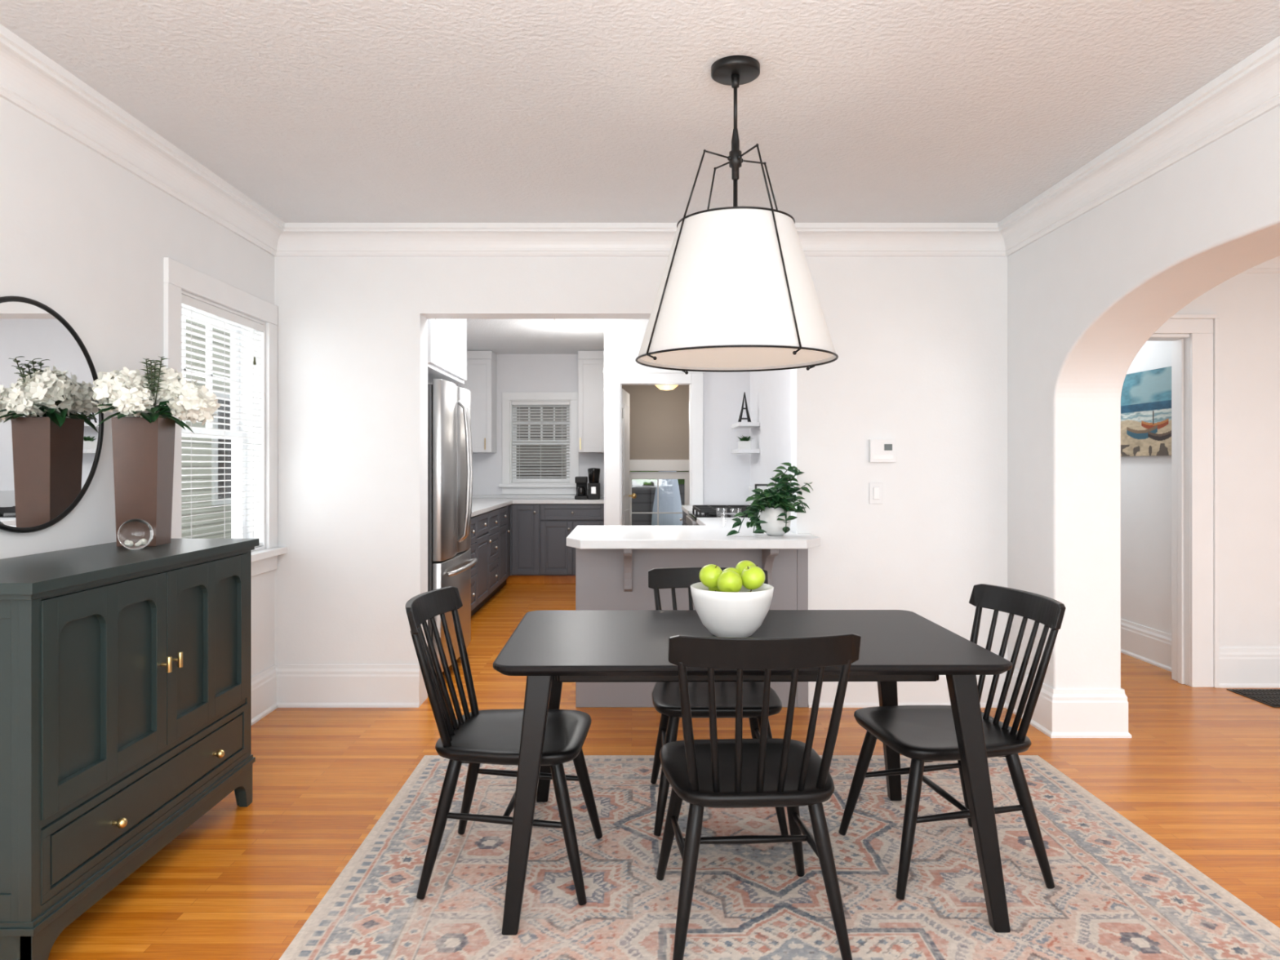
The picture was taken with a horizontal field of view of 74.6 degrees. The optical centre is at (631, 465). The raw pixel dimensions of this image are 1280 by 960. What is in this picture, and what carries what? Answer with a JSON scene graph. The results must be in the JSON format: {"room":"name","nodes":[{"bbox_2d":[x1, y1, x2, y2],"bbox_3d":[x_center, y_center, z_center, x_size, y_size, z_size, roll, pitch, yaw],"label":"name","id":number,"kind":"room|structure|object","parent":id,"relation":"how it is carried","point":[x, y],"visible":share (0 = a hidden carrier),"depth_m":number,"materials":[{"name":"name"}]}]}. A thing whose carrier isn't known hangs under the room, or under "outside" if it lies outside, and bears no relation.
{"room":"dining room","nodes":[
{"label":"dining room","id":0,"kind":"room"},
{"bbox_2d":[0,96,274,676],"bbox_3d":[-2.016,0.010,1.115,0.180,2.580,6.830,0,0,0],"label":"wall","id":1,"kind":"structure","parent":0,"point":[83,237],"depth_m":3.06,"materials":[{"name":"paint"}]},
{"bbox_2d":[0,295,103,533],"bbox_3d":[-1.914,-0.157,2.665,0.021,0.744,0.744,0,0,0],"label":"round mirror","id":2,"kind":"object","parent":1,"relation":"attached to","point":[51,441],"visible":0.94,"depth_m":2.72,"materials":[{"name":"black mirror"}]},
{"bbox_2d":[0,23,284,256],"bbox_3d":[-1.879,-1.202,1.115,0.095,0.155,6.830,0,0,0],"label":"crown molding","id":3,"kind":"structure","parent":1,"relation":"attached to","point":[30,80],"depth_m":3.08,"materials":[{"name":"white wood"}]},
{"bbox_2d":[163,257,287,576],"bbox_3d":[-1.976,-0.147,3.980,0.240,1.415,1.110,0,0,0],"label":"window","id":4,"kind":"structure","parent":1,"relation":"in","point":[178,277],"depth_m":4.36,"materials":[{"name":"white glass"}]},
{"bbox_2d":[181,293,263,546],"bbox_3d":[-1.940,-0.157,3.990,0.055,1.153,0.824,0,0,0],"label":"window blind","id":5,"kind":"object","parent":4,"relation":"attached to","point":[188,302],"visible":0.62,"depth_m":3.98,"materials":[{"name":"white plastic"}]},
{"bbox_2d":[251,664,277,725],"bbox_3d":[-1.911,1.188,1.115,0.030,0.225,6.830,0,0,0],"label":"baseboard","id":6,"kind":"structure","parent":1,"relation":"attached to","point":[264,684],"depth_m":4.36,"materials":[{"name":"white wood"}]},
{"bbox_2d":[472,354,604,494],"bbox_3d":[-1.110,0.010,9.775,1.920,2.580,0.150,0,0,0],"label":"wall","id":7,"kind":"structure","parent":0,"point":[514,372],"depth_m":9.70,"materials":[{"name":"white paint"}]},
{"bbox_2d":[457,350,496,453],"bbox_3d":[-1.753,-0.708,9.508,0.386,1.135,0.365,0,0,0],"label":"upper cabinet","id":8,"kind":"object","parent":7,"relation":"attached to","point":[481,381],"visible":0.59,"depth_m":9.36,"materials":[{"name":"white wood"}]},
{"bbox_2d":[498,391,578,494],"bbox_3d":[-1.062,-0.250,9.735,0.925,1.180,0.210,0,0,0],"label":"window","id":9,"kind":"structure","parent":7,"relation":"in","point":[508,487],"depth_m":9.68,"materials":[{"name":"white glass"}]},
{"bbox_2d":[511,401,569,482],"bbox_3d":[-1.052,-0.267,9.730,0.669,0.933,0.040,0,0,0],"label":"window blind","id":10,"kind":"object","parent":9,"relation":"attached to","point":[540,403],"visible":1,"depth_m":9.72,"materials":[{"name":"white plastic"}]},
{"bbox_2d":[577,350,604,453],"bbox_3d":[-0.435,-0.708,9.508,0.330,1.135,0.365,0,0,0],"label":"upper cabinet","id":11,"kind":"object","parent":7,"relation":"attached to","point":[590,362],"visible":0.77,"depth_m":9.36,"materials":[{"name":"white wood"}]},
{"bbox_2d":[0,0,1279,354],"bbox_3d":[2.075,-1.320,3.725,8.450,0.080,12.250,0,0,0],"label":"ceiling","id":12,"kind":"structure","parent":0,"point":[315,111],"depth_m":2.93,"materials":[{"name":"paint"}]},
{"bbox_2d":[554,319,594,328],"bbox_3d":[-0.500,-1.235,7.300,0.350,0.090,0.350,0,0,0],"label":"ceiling light","id":13,"kind":"object","parent":12,"relation":"attached to","point":[569,323],"depth_m":7.22,"materials":[{"name":"white glass"}]},
{"bbox_2d":[635,54,838,373],"bbox_3d":[0.333,-0.799,2.700,0.643,0.960,0.643,0,0,-13],"label":"pendant lamp","id":14,"kind":"object","parent":12,"relation":"hanging from","point":[736,292],"visible":1,"depth_m":2.51,"materials":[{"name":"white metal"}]},
{"bbox_2d":[274,256,1007,705],"bbox_3d":[-0.040,0.010,4.615,4.132,2.580,0.170,0,0,0],"label":"wall","id":15,"kind":"structure","parent":0,"point":[920,343],"depth_m":4.53,"materials":[{"name":"paint"}]},
{"bbox_2d":[275,664,420,707],"bbox_3d":[-1.534,1.188,4.515,0.785,0.225,0.030,0,0,0],"label":"baseboard","id":16,"kind":"structure","parent":15,"relation":"attached to","point":[298,686],"depth_m":4.51,"materials":[{"name":"white wood"}]},
{"bbox_2d":[275,222,1006,256],"bbox_3d":[0.050,-1.202,4.482,3.952,0.155,0.095,0,0,0],"label":"crown molding","id":17,"kind":"structure","parent":15,"relation":"attached to","point":[296,239],"depth_m":4.49,"materials":[{"name":"white wood"}]},
{"bbox_2d":[869,482,883,503],"bbox_3d":[1.316,0.152,4.521,0.072,0.115,0.015,0,0,0],"label":"light switch","id":18,"kind":"object","parent":15,"relation":"attached to","point":[876,489],"visible":1,"depth_m":4.52,"materials":[{"name":"white plastic"}]},
{"bbox_2d":[868,440,895,462],"bbox_3d":[1.345,-0.075,4.513,0.134,0.121,0.031,0,0,0],"label":"thermostat","id":19,"kind":"object","parent":15,"relation":"attached to","point":[879,451],"visible":1,"depth_m":4.50,"materials":[{"name":"white plastic"}]},
{"bbox_2d":[808,671,1005,707],"bbox_3d":[1.487,1.188,4.515,1.078,0.225,0.030,0,0,0],"label":"baseboard","id":20,"kind":"structure","parent":15,"relation":"attached to","point":[858,694],"depth_m":4.51,"materials":[{"name":"white wood"}]},
{"bbox_2d":[622,385,688,459],"bbox_3d":[0.575,0.625,9.550,1.450,3.150,0.100,0,0,0],"label":"wall","id":21,"kind":"structure","parent":0,"point":[659,419],"depth_m":9.50,"materials":[{"name":"beige paint"}]},
{"bbox_2d":[629,471,688,525],"bbox_3d":[0.325,1.125,9.495,0.780,2.100,0.110,0,0,0],"label":"window","id":22,"kind":"structure","parent":21,"relation":"in","point":[633,475],"depth_m":9.51,"materials":[{"name":"white wood"}]},
{"bbox_2d":[629,459,688,471],"bbox_3d":[0.545,0.003,9.485,1.390,0.125,0.030,0,0,0],"label":"trim","id":23,"kind":"structure","parent":21,"relation":"attached to","point":[634,464],"depth_m":9.47,"materials":[{"name":"white wood"}]},
{"bbox_2d":[48,583,1279,959],"bbox_3d":[2.075,1.325,3.725,8.450,0.050,12.250,0,0,0],"label":"floor","id":24,"kind":"structure","parent":0,"point":[1197,771],"depth_m":3.36,"materials":[{"name":"brown wood"}]},
{"bbox_2d":[0,538,258,959],"bbox_3d":[-1.669,0.792,2.643,0.483,1.015,1.235,0,0,0],"label":"sideboard","id":25,"kind":"object","parent":24,"relation":"on","point":[126,673],"visible":1,"depth_m":2.37,"materials":[{"name":"green paint"}]},
{"bbox_2d":[117,518,153,549],"bbox_3d":[-1.665,0.232,2.820,0.104,0.104,0.104,0,0,0],"label":"glass ball","id":26,"kind":"object","parent":25,"relation":"on","point":[135,533],"visible":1,"depth_m":2.79,"materials":[{"name":"clear glass"}]},
{"bbox_2d":[90,355,220,546],"bbox_3d":[-1.688,-0.050,3.005,0.412,0.668,0.341,0,0,0],"label":"flower vase","id":27,"kind":"object","parent":25,"relation":"on","point":[144,441],"visible":1,"depth_m":2.94,"materials":[{"name":"beige ceramic"}]},
{"bbox_2d":[427,378,477,671],"bbox_3d":[-1.464,0.400,5.325,0.912,1.799,0.910,0,0,0],"label":"refrigerator","id":28,"kind":"object","parent":24,"relation":"on","point":[450,450],"visible":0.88,"depth_m":5.04,"materials":[{"name":"silver metal"}]},
{"bbox_2d":[470,494,604,616],"bbox_3d":[-1.107,0.822,7.768,1.678,0.954,3.855,0,0,0],"label":"base cabinet","id":29,"kind":"object","parent":24,"relation":"on","point":[516,539],"visible":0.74,"depth_m":9.10,"materials":[{"name":"dark gray painted wood"},{"name":"white quartz"},{"name":"brass"}]},
{"bbox_2d":[574,476,587,499],"bbox_3d":[-0.560,0.255,9.350,0.140,0.249,0.200,0,0,0],"label":"coffee maker","id":30,"kind":"object","parent":29,"relation":"on","point":[581,482],"visible":0.99,"depth_m":9.26,"materials":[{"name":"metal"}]},
{"bbox_2d":[587,467,599,499],"bbox_3d":[-0.420,0.204,9.340,0.140,0.349,0.180,0,0,0],"label":"coffee grinder","id":31,"kind":"object","parent":29,"relation":"on","point":[593,485],"visible":1,"depth_m":9.27,"materials":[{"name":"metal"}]},
{"bbox_2d":[566,525,820,707],"bbox_3d":[0.390,0.835,4.650,1.450,0.930,1.000,0,0,0],"label":"base cabinet","id":32,"kind":"object","parent":24,"relation":"on","point":[613,563],"visible":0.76,"depth_m":4.50,"materials":[{"name":"stone"}]},
{"bbox_2d":[755,484,775,528],"bbox_3d":[0.800,0.241,4.927,0.150,0.258,0.054,0,0,0],"label":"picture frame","id":33,"kind":"object","parent":32,"relation":"on","point":[762,486],"visible":0.21,"depth_m":4.94,"materials":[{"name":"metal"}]},
{"bbox_2d":[726,462,813,536],"bbox_3d":[0.726,0.178,4.373,0.469,0.384,0.259,0,0,0],"label":"pothos","id":34,"kind":"object","parent":32,"relation":"on","point":[775,504],"visible":1,"depth_m":4.37,"materials":[{"name":"green plant"}]},
{"bbox_2d":[682,505,752,525],"bbox_3d":[0.744,0.812,6.470,0.712,0.975,0.760,0,0,0],"label":"gas range","id":35,"kind":"object","parent":24,"relation":"on","point":[701,511],"visible":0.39,"depth_m":6.30,"materials":[{"name":"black metal"}]},
{"bbox_2d":[680,486,791,525],"bbox_3d":[0.782,0.750,6.545,0.667,1.099,2.770,0,0,0],"label":"base cabinet","id":36,"kind":"object","parent":24,"relation":"on","point":[700,521],"visible":0.18,"depth_m":5.90,"materials":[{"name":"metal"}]},
{"bbox_2d":[279,755,1279,959],"bbox_3d":[0.443,1.295,1.970,2.735,0.008,3.540,0,0,0],"label":"area rug","id":37,"kind":"object","parent":24,"relation":"on","point":[1118,893],"visible":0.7,"depth_m":2.58,"materials":[{"name":"multicoloured fabric"}]},
{"bbox_2d":[404,586,602,905],"bbox_3d":[-0.409,0.857,2.703,0.588,0.865,0.486,0,0,4],"label":"dining chair","id":38,"kind":"object","parent":37,"relation":"on","point":[477,737],"visible":0.94,"depth_m":2.65,"materials":[{"name":"black wood"}]},
{"bbox_2d":[648,567,788,835],"bbox_3d":[0.310,0.857,3.200,0.486,0.865,0.588,0,0,0],"label":"dining chair","id":39,"kind":"object","parent":37,"relation":"on","point":[666,701],"visible":0.48,"depth_m":3.12,"materials":[{"name":"black wood"}]},
{"bbox_2d":[493,609,1012,935],"bbox_3d":[0.340,0.924,2.785,1.475,0.733,0.953,0,0,-1],"label":"dining table","id":40,"kind":"object","parent":37,"relation":"on","point":[550,648],"visible":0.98,"depth_m":2.45,"materials":[{"name":"black wood"}]},
{"bbox_2d":[690,582,773,637],"bbox_3d":[0.328,0.477,2.755,0.272,0.160,0.272,0,0,0],"label":"fruit bowl","id":41,"kind":"object","parent":40,"relation":"on","point":[740,614],"visible":0.94,"depth_m":2.66,"materials":[{"name":"white ceramic"}]},
{"bbox_2d":[699,560,764,591],"bbox_3d":[0.328,0.407,2.768,0.213,0.175,0.196,0,0,0],"label":"apples","id":42,"kind":"object","parent":41,"relation":"in","point":[747,574],"visible":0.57,"depth_m":2.72,"materials":[{"name":"green food"}]},
{"bbox_2d":[656,632,861,959],"bbox_3d":[0.324,0.857,2.346,0.486,0.865,0.588,0,0,-3],"label":"dining chair","id":43,"kind":"object","parent":37,"relation":"on","point":[738,772],"visible":1,"depth_m":2.17,"materials":[{"name":"black wood"}]},
{"bbox_2d":[838,583,1066,900],"bbox_3d":[1.044,0.857,2.751,0.588,0.865,0.486,0,0,-8],"label":"dining chair","id":44,"kind":"object","parent":37,"relation":"on","point":[922,734],"visible":0.87,"depth_m":2.68,"materials":[{"name":"black wood"}]},
{"bbox_2d":[1226,688,1279,707],"bbox_3d":[3.745,1.295,4.680,0.610,0.010,0.360,0,0,0],"label":"rug","id":45,"kind":"object","parent":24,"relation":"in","point":[1270,697],"visible":1,"depth_m":4.72,"materials":[{"name":"fabric"}]},
{"bbox_2d":[655,385,678,390],"bbox_3d":[0.370,-0.845,8.900,0.320,0.110,0.320,0,0,0],"label":"ceiling light","id":46,"kind":"object","parent":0,"point":[661,387],"depth_m":8.83,"materials":[{"name":"white glass"}]},
{"bbox_2d":[750,368,791,487],"bbox_3d":[1.180,0.010,6.330,0.120,2.580,3.260,0,0,0],"label":"wall","id":47,"kind":"structure","parent":0,"point":[770,390],"depth_m":6.80,"materials":[{"name":"white paint"}]},
{"bbox_2d":[622,388,636,525],"bbox_3d":[-0.034,0.275,8.424,0.113,2.030,0.665,0,0,6],"label":"door","id":48,"kind":"structure","parent":47,"relation":"in","point":[625,396],"depth_m":8.33,"materials":[{"name":"white wood"}]},
{"bbox_2d":[603,369,705,525],"bbox_3d":[0.212,0.200,8.002,0.965,2.200,0.155,0,0,0],"label":"door frame","id":49,"kind":"structure","parent":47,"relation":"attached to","point":[614,379],"depth_m":7.93,"materials":[{"name":"white wood"}]},
{"bbox_2d":[604,329,750,525],"bbox_3d":[0.488,0.010,8.020,1.503,2.580,0.120,0,0,0],"label":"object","id":50,"kind":"structure","parent":47,"relation":"in","point":[726,474],"depth_m":7.96,"materials":[{"name":"white paint"}]},
{"bbox_2d":[731,422,759,428],"bbox_3d":[1.024,-0.357,7.595,0.189,0.035,0.530,0,0,0],"label":"floating shelf","id":51,"kind":"object","parent":47,"relation":"attached to","point":[739,424],"visible":1,"depth_m":7.33,"materials":[{"name":"white wood"}]},
{"bbox_2d":[737,391,751,422],"bbox_3d":[1.000,-0.510,7.450,0.108,0.273,0.105,0,0,0],"label":"ornament","id":52,"kind":"object","parent":51,"relation":"on","point":[740,418],"visible":0.86,"depth_m":7.43,"materials":[{"name":"metal"}]},
{"bbox_2d":[731,448,759,453],"bbox_3d":[1.024,-0.122,7.595,0.189,0.035,0.530,0,0,0],"label":"floating shelf","id":53,"kind":"object","parent":47,"relation":"attached to","point":[736,451],"visible":1,"depth_m":7.33,"materials":[{"name":"white wood"}]},
{"bbox_2d":[737,435,752,448],"bbox_3d":[1.010,-0.203,7.461,0.143,0.125,0.162,0,0,26],"label":"potted succulent","id":54,"kind":"object","parent":53,"relation":"on","point":[744,442],"visible":0.99,"depth_m":7.40,"materials":[{"name":"white ceramic"}]},
{"bbox_2d":[1007,105,1279,688],"bbox_3d":[2.188,0.010,1.390,0.324,2.580,7.380,0,0,0],"label":"wall","id":55,"kind":"structure","parent":0,"point":[1084,297],"depth_m":4.03,"materials":[{"name":"paint"}]},
{"bbox_2d":[1004,668,1053,737],"bbox_3d":[2.011,1.188,4.265,0.030,0.225,0.530,0,0,0],"label":"baseboard","id":56,"kind":"structure","parent":55,"relation":"attached to","point":[1042,718],"depth_m":4.12,"materials":[{"name":"white wood"}]},
{"bbox_2d":[1051,688,1131,737],"bbox_3d":[2.188,1.188,4.015,0.384,0.225,0.030,0,0,0],"label":"baseboard","id":57,"kind":"object","parent":55,"relation":"attached to","point":[1076,713],"depth_m":4.01,"materials":[{"name":"white wood"}]},
{"bbox_2d":[997,35,1279,256],"bbox_3d":[1.978,-1.202,1.115,0.095,0.155,6.830,0,0,0],"label":"crown molding","id":58,"kind":"structure","parent":55,"relation":"attached to","point":[1250,89],"depth_m":3.15,"materials":[{"name":"white wood"}]},
{"bbox_2d":[1120,341,1171,634],"bbox_3d":[3.475,0.010,6.440,0.110,2.580,2.720,0,0,0],"label":"wall","id":59,"kind":"structure","parent":0,"point":[1145,481],"depth_m":5.58,"materials":[{"name":"paint"}]},
{"bbox_2d":[1120,366,1171,456],"bbox_3d":[3.402,-0.340,5.550,0.036,0.560,0.700,0,0,0],"label":"seascape painting","id":60,"kind":"object","parent":59,"relation":"attached to","point":[1146,395],"visible":0.78,"depth_m":5.51,"materials":[{"name":"paint"}]},
{"bbox_2d":[1120,618,1171,671],"bbox_3d":[3.405,1.188,6.450,0.030,0.225,2.700,0,0,0],"label":"baseboard","id":61,"kind":"structure","parent":59,"relation":"attached to","point":[1153,646],"depth_m":5.55,"materials":[{"name":"white wood"}]},
{"bbox_2d":[1174,273,1279,648],"bbox_3d":[4.275,0.010,5.005,3.850,2.580,0.150,0,0,0],"label":"wall","id":62,"kind":"structure","parent":0,"point":[1247,305],"depth_m":4.93,"materials":[{"name":"paint"}]},
{"bbox_2d":[1146,314,1218,688],"bbox_3d":[2.902,0.210,4.999,1.045,2.180,0.202,0,0,0],"label":"door frame","id":63,"kind":"structure","parent":62,"relation":"attached to","point":[1194,338],"depth_m":4.91,"materials":[{"name":"white wood"}]},
{"bbox_2d":[1218,648,1279,688],"bbox_3d":[4.813,1.188,4.915,2.774,0.225,0.030,0,0,0],"label":"baseboard","id":64,"kind":"structure","parent":62,"relation":"attached to","point":[1238,668],"depth_m":4.91,"materials":[{"name":"white wood"}]},
{"bbox_2d":[1240,255,1279,273],"bbox_3d":[4.275,-1.202,4.883,3.850,0.155,0.095,0,0,0],"label":"crown molding","id":65,"kind":"structure","parent":62,"relation":"attached to","point":[1273,265],"depth_m":4.91,"materials":[{"name":"beige paint"}]},
{"bbox_3d":[-2.010,0.010,7.200,0.120,2.580,5.000,0,0,0],"label":"wall","id":66,"kind":"structure","parent":0,"visible":0},
{"bbox_2d":[427,319,466,384],"bbox_3d":[-1.543,-0.915,5.290,0.806,0.710,1.060,0,0,0],"label":"upper cabinet","id":67,"kind":"object","parent":66,"relation":"attached to","point":[446,338],"visible":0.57,"depth_m":5.29,"materials":[{"name":"white wood"}]},
{"label":"outside","id":68,"kind":"structure","parent":0,"visible":0},
{"bbox_3d":[0.000,2.285,5.000,60.000,0.030,70.000,0,0,0],"label":"ground","id":69,"kind":"structure","parent":68,"visible":0},
{"bbox_2d":[181,319,231,538],"bbox_3d":[-5.325,-0.315,11.250,0.350,5.170,9.500,0,0,0],"label":"window","id":70,"kind":"structure","parent":69,"relation":"on","point":[184,451],"depth_m":10.35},
{"bbox_2d":[516,407,566,478],"bbox_3d":[-2.475,-0.065,12.250,4.850,4.670,0.700,0,0,0],"label":"garage","id":71,"kind":"structure","parent":69,"relation":"on","point":[517,407],"depth_m":12.20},
{"bbox_2d":[631,480,684,525],"bbox_3d":[3.000,1.260,13.030,6.000,2.020,0.140,0,0,0],"label":"fence","id":72,"kind":"object","parent":69,"relation":"on","point":[643,502],"visible":0.03,"depth_m":13.00,"materials":[{"name":"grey wood"}]},
{"bbox_2d":[629,471,688,484],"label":"window","id":73,"kind":"structure","parent":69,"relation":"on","point":[637,481],"depth_m":13.66,"materials":[{"name":"glass"}]},
{"bbox_2d":[651,471,682,525],"bbox_3d":[0.480,0.960,11.300,0.500,2.620,0.500,0,0,0],"label":"patio umbrella","id":74,"kind":"object","parent":69,"relation":"on","point":[669,499],"visible":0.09,"depth_m":11.15,"materials":[{"name":"fabric"}]}
]}

